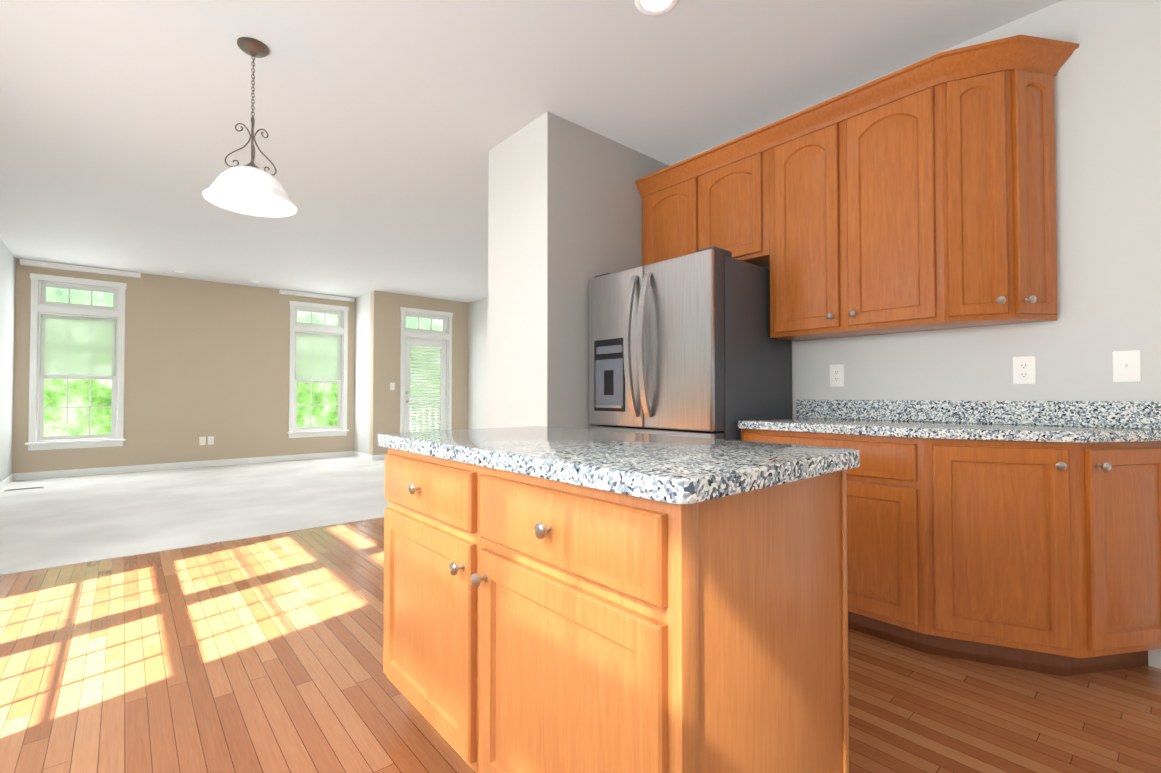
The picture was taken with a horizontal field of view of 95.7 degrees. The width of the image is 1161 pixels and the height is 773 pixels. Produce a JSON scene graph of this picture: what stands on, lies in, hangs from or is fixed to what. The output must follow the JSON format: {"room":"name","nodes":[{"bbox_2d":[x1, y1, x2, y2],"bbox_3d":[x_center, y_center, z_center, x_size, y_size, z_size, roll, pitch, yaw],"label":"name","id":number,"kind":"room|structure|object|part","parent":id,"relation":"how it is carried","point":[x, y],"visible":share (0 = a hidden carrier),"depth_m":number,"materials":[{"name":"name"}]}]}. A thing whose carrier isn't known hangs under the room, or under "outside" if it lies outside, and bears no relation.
{"room":"kitchen","nodes":[
{"label":"kitchen","id":0,"kind":"room"},
{"bbox_2d":[0,239,19,481],"bbox_3d":[-2.855,-0.294,1.612,0.150,2.740,13.000,1,-1,-41],"label":"wall","id":1,"kind":"structure","parent":0,"point":[7,259],"depth_m":6.11,"materials":[{"name":"grey paint"}]},
{"bbox_2d":[0,473,14,490],"bbox_3d":[-2.798,1.029,1.651,0.017,0.095,12.679,1,-1,-41],"label":"baseboard","id":2,"kind":"structure","parent":1,"relation":"attached to","point":[6,481],"depth_m":6.11,"materials":[{"name":"white wood"}]},
{"bbox_2d":[12,260,355,473],"bbox_3d":[-5.421,-0.185,7.893,4.160,2.740,0.150,1,-1,-41],"label":"wall","id":3,"kind":"structure","parent":0,"point":[202,358],"depth_m":7.63,"materials":[{"name":"beige paint"}]},
{"bbox_2d":[20,259,140,450],"bbox_3d":[-6.525,-0.379,6.880,1.140,2.363,0.215,1,-1,-41],"label":"window","id":4,"kind":"structure","parent":3,"relation":"in","point":[38,376],"depth_m":6.83,"materials":[{"name":"white wood"}]},
{"bbox_2d":[15,451,352,480],"bbox_3d":[-5.422,1.135,7.758,4.008,0.095,0.017,1,-1,-41],"label":"baseboard","id":5,"kind":"structure","parent":3,"relation":"attached to","point":[179,465],"depth_m":7.42,"materials":[{"name":"white wood"}]},
{"bbox_2d":[199,437,205,444],"bbox_3d":[-5.524,0.796,7.675,0.078,0.124,0.016,1,-1,-41],"label":"jack","id":6,"kind":"object","parent":3,"relation":"attached to","point":[202,440],"visible":1,"depth_m":7.68,"materials":[{"name":"white plastic"}]},
{"bbox_2d":[208,436,213,444],"bbox_3d":[-5.452,0.797,7.744,0.078,0.124,0.008,1,-1,-41],"label":"electrical outlet","id":7,"kind":"object","parent":3,"relation":"attached to","point":[210,440],"visible":1,"depth_m":7.74,"materials":[{"name":"white plastic"}]},
{"bbox_2d":[279,289,354,437],"bbox_3d":[-4.389,-0.347,8.737,1.140,2.363,0.215,1,-1,-41],"label":"window","id":8,"kind":"structure","parent":3,"relation":"in","point":[340,359],"depth_m":8.75,"materials":[{"name":"white"}]},
{"bbox_2d":[0,456,387,575],"bbox_3d":[-3.240,1.208,6.519,6.040,0.106,5.050,1,-1,-41],"label":"floor carpet","id":9,"kind":"object","parent":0,"point":[62,521],"visible":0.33,"depth_m":4.89,"materials":[{"name":"white carpet"}]},
{"bbox_2d":[2,486,44,491],"bbox_3d":[-6.190,1.140,5.844,0.320,0.007,0.130,1,-1,-41],"label":"air vent register","id":10,"kind":"object","parent":9,"relation":"on","point":[23,489],"visible":1,"depth_m":5.82,"materials":[{"name":"white metal"}]},
{"bbox_2d":[352,293,367,453],"bbox_3d":[-3.612,-0.168,8.876,0.160,2.740,0.720,1,-1,-41],"label":"wall","id":11,"kind":"structure","parent":0,"point":[360,361],"depth_m":8.87,"materials":[{"name":"grey paint"}]},
{"bbox_2d":[353,451,372,460],"bbox_3d":[-3.615,1.152,8.722,0.013,0.095,0.894,1,-1,-41],"label":"baseboard","id":12,"kind":"structure","parent":11,"relation":"attached to","point":[357,454],"depth_m":8.68,"materials":[{"name":"white wood"}]},
{"bbox_2d":[368,290,467,454],"bbox_3d":[-2.736,-0.166,9.034,1.690,2.740,0.150,1,-1,-41],"label":"wall","id":13,"kind":"structure","parent":0,"point":[384,313],"depth_m":8.63,"materials":[{"name":"beige paint"}]},
{"bbox_2d":[373,454,384,460],"bbox_3d":[-3.157,1.149,8.540,0.414,0.095,0.019,1,-1,-41],"label":"baseboard","id":14,"kind":"structure","parent":13,"relation":"attached to","point":[375,457],"depth_m":8.45,"materials":[{"name":"white wood"}]},
{"bbox_2d":[390,383,394,389],"bbox_3d":[-3.084,-0.003,8.617,0.078,0.124,0.017,1,-1,-41],"label":"light switch","id":15,"kind":"object","parent":13,"relation":"attached to","point":[392,386],"visible":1,"depth_m":8.62,"materials":[{"name":"white plastic"}]},
{"bbox_2d":[410,400,436,431],"bbox_3d":[-2.989,0.786,10.269,2.250,1.120,2.030,1,-1,-41],"label":"deck","id":16,"kind":"object","parent":13,"relation":"attached to","point":[423,414],"depth_m":11.18,"materials":[{"name":"white wood"}]},
{"bbox_2d":[400,307,452,431],"bbox_3d":[-2.673,-0.055,9.051,0.950,2.520,0.185,1,-1,-41],"label":"door","id":17,"kind":"structure","parent":13,"relation":"attached to","point":[436,341],"depth_m":9.04,"materials":[{"name":"white"}]},
{"bbox_2d":[468,299,483,428],"bbox_3d":[-0.048,-0.195,7.352,0.160,2.740,6.216,1,-1,-41],"label":"wall","id":18,"kind":"structure","parent":0,"point":[475,308],"depth_m":9.33,"materials":[{"name":"grey paint"}]},
{"bbox_2d":[0,0,1061,302],"bbox_3d":[-0.632,-1.680,3.568,6.040,0.100,13.000,1,-1,-41],"label":"ceiling","id":19,"kind":"structure","parent":0,"point":[386,124],"depth_m":3.03,"materials":[{"name":"grey paint"}]},
{"bbox_2d":[202,37,296,216],"bbox_3d":[-1.583,-1.263,2.535,0.388,0.766,0.388,1,-1,-41],"label":"pendant light","id":20,"kind":"object","parent":19,"relation":"hanging from","point":[251,188],"visible":1,"depth_m":2.53,"materials":[{"name":"white glass"}]},
{"bbox_2d":[635,0,677,15],"bbox_3d":[0.324,-1.648,2.238,0.184,0.010,0.184,1,-1,-41],"label":"recessed light","id":21,"kind":"object","parent":19,"relation":"in","point":[653,7],"visible":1,"depth_m":2.27,"materials":[{"name":"white"}]},
{"bbox_2d":[484,112,670,429],"bbox_3d":[0.004,-0.257,3.718,1.110,2.740,0.670,1,-1,-41],"label":"wall","id":22,"kind":"structure","parent":0,"point":[565,200],"depth_m":3.30,"materials":[{"name":"grey paint"}]},
{"bbox_2d":[0,517,1160,772],"bbox_3d":[1.024,1.126,1.613,6.040,0.100,7.950,1,-1,-41],"label":"floor","id":23,"kind":"structure","parent":0,"point":[256,655],"depth_m":1.88,"materials":[{"name":"brown wood"}]},
{"bbox_2d":[378,442,848,772],"bbox_3d":[-0.029,0.634,1.484,0.682,0.880,1.236,1,-1,-41],"label":"kitchen island","id":24,"kind":"object","parent":23,"relation":"on","point":[564,600],"depth_m":1.06,"materials":[{"name":"brown wood"}]},
{"bbox_3d":[-0.469,0.669,1.512,0.056,0.540,0.571,1,-1,-41],"label":"door","id":25,"kind":"part","parent":24,"relation":"part of","materials":[{"name":"brown wood"}]},
{"bbox_3d":[-0.469,0.295,1.519,0.056,0.150,0.571,1,-1,-41],"label":"drawer","id":26,"kind":"part","parent":24,"relation":"part of","materials":[{"name":"brown wood"}]},
{"bbox_3d":[-0.066,0.661,1.048,0.056,0.540,0.571,1,-1,-41],"label":"door","id":27,"kind":"part","parent":24,"relation":"part of","materials":[{"name":"brown wood"}]},
{"bbox_3d":[-0.066,0.287,1.055,0.056,0.150,0.571,1,-1,-41],"label":"drawer","id":28,"kind":"part","parent":24,"relation":"part of","materials":[{"name":"brown wood"}]},
{"bbox_2d":[378,426,859,509],"bbox_3d":[-0.010,0.174,1.512,0.691,0.040,1.298,1,-1,-41],"label":"island countertop","id":29,"kind":"structure","parent":24,"relation":"on","point":[698,471],"depth_m":1.13,"materials":[{"name":"grey stone"}]},
{"bbox_2d":[589,246,791,440],"bbox_3d":[0.625,0.203,3.165,0.904,1.800,0.908,1,-1,-41],"label":"fridge","id":30,"kind":"object","parent":23,"relation":"on","point":[686,346],"visible":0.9,"depth_m":2.83,"materials":[{"name":"grey metal"}]},
{"bbox_2d":[738,424,909,647],"bbox_3d":[1.296,0.652,2.580,0.666,0.880,0.796,1,-1,-41],"label":"base cabinet","id":31,"kind":"object","parent":23,"relation":"on","point":[878,602],"depth_m":2.21,"materials":[{"name":"brown wood"}]},
{"bbox_3d":[1.075,0.309,2.374,0.056,0.150,0.766,1,-1,-41],"label":"drawer","id":32,"kind":"part","parent":31,"relation":"part of","materials":[{"name":"brown wood"}]},
{"bbox_3d":[1.202,0.682,2.222,0.056,0.540,0.379,1,-1,-41],"label":"door","id":33,"kind":"part","parent":31,"relation":"part of","materials":[{"name":"brown wood"}]},
{"bbox_2d":[906,436,1160,676],"bbox_3d":[1.782,0.643,2.020,0.666,0.880,0.687,1,-1,-41],"label":"base cabinet","id":34,"kind":"object","parent":23,"relation":"on","point":[1024,535],"depth_m":1.94,"materials":[{"name":"brown wood"}]},
{"bbox_2d":[738,416,1160,447],"bbox_3d":[1.542,0.188,2.323,0.642,0.040,1.518,1,-1,-41],"label":"countertop","id":35,"kind":"structure","parent":34,"relation":"on","point":[1079,433],"depth_m":2.06,"materials":[{"name":"grey stone"}]},
{"bbox_3d":[1.567,0.587,1.960,0.413,0.720,0.056,0,-1,24],"label":"door","id":36,"kind":"part","parent":34,"relation":"part of","materials":[{"name":"brown wood"}]},
{"bbox_3d":[2.023,0.586,1.905,0.393,0.720,0.056,0,-1,-11],"label":"door","id":37,"kind":"part","parent":34,"relation":"part of","materials":[{"name":"brown wood"}]},
{"bbox_2d":[673,0,1160,668],"bbox_3d":[2.641,-0.293,1.675,0.150,2.740,5.884,1,-1,-41],"label":"wall","id":38,"kind":"structure","parent":0,"point":[1107,93],"depth_m":2.19,"materials":[{"name":"grey paint"}]},
{"bbox_2d":[635,159,694,265],"bbox_3d":[0.696,-1.070,3.559,0.325,0.689,0.492,1,-1,-41],"label":"upper cabinet","id":39,"kind":"object","parent":38,"relation":"attached to","point":[668,197],"depth_m":3.44,"materials":[{"name":"brown wood"}]},
{"bbox_2d":[695,127,766,266],"bbox_3d":[1.009,-1.076,3.199,0.325,0.689,0.462,1,-1,-41],"label":"upper cabinet","id":40,"kind":"object","parent":38,"relation":"attached to","point":[731,179],"depth_m":3.07,"materials":[{"name":"brown wood"}]},
{"bbox_2d":[830,364,843,386],"bbox_3d":[1.434,-0.061,2.938,0.008,0.124,0.078,1,-1,-41],"label":"electrical outlet","id":41,"kind":"object","parent":38,"relation":"attached to","point":[836,375],"visible":1,"depth_m":2.93,"materials":[{"name":"white plastic"}]},
{"bbox_2d":[763,59,942,340],"bbox_3d":[1.420,-0.852,2.722,0.325,1.154,0.792,1,-1,-41],"label":"upper cabinet","id":42,"kind":"object","parent":38,"relation":"attached to","point":[918,196],"depth_m":2.58,"materials":[{"name":"brown wood"}]},
{"bbox_2d":[796,400,1160,427],"bbox_3d":[1.775,0.120,2.528,0.022,0.104,1.516,1,-1,-41],"label":"backsplash","id":43,"kind":"structure","parent":38,"relation":"attached to","point":[1095,414],"depth_m":2.38,"materials":[{"name":"grey stone"}]},
{"bbox_2d":[927,35,1058,329],"bbox_3d":[1.800,-0.859,2.285,0.325,1.154,0.367,1,-1,-41],"label":"upper cabinet","id":44,"kind":"object","parent":38,"relation":"attached to","point":[991,179],"depth_m":2.23,"materials":[{"name":"brown wood"}]},
{"bbox_2d":[1013,356,1035,383],"bbox_3d":[1.966,-0.071,2.326,0.008,0.124,0.078,1,-1,-41],"label":"electrical outlet","id":45,"kind":"object","parent":38,"relation":"attached to","point":[1024,369],"visible":1,"depth_m":2.32,"materials":[{"name":"white plastic"}]},
{"bbox_2d":[1112,350,1140,381],"bbox_3d":[2.169,-0.081,2.086,0.017,0.124,0.078,1,-1,-41],"label":"light switch","id":46,"kind":"object","parent":38,"relation":"attached to","point":[1126,366],"visible":1,"depth_m":2.09,"materials":[{"name":"white plastic"}]},
{"label":"outside","id":47,"kind":"structure","parent":0,"visible":0},
{"bbox_2d":[44,287,442,435],"bbox_3d":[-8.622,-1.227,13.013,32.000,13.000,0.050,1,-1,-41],"label":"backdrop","id":48,"kind":"structure","parent":47,"point":[56,423],"depth_m":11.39,"materials":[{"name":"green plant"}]}
]}

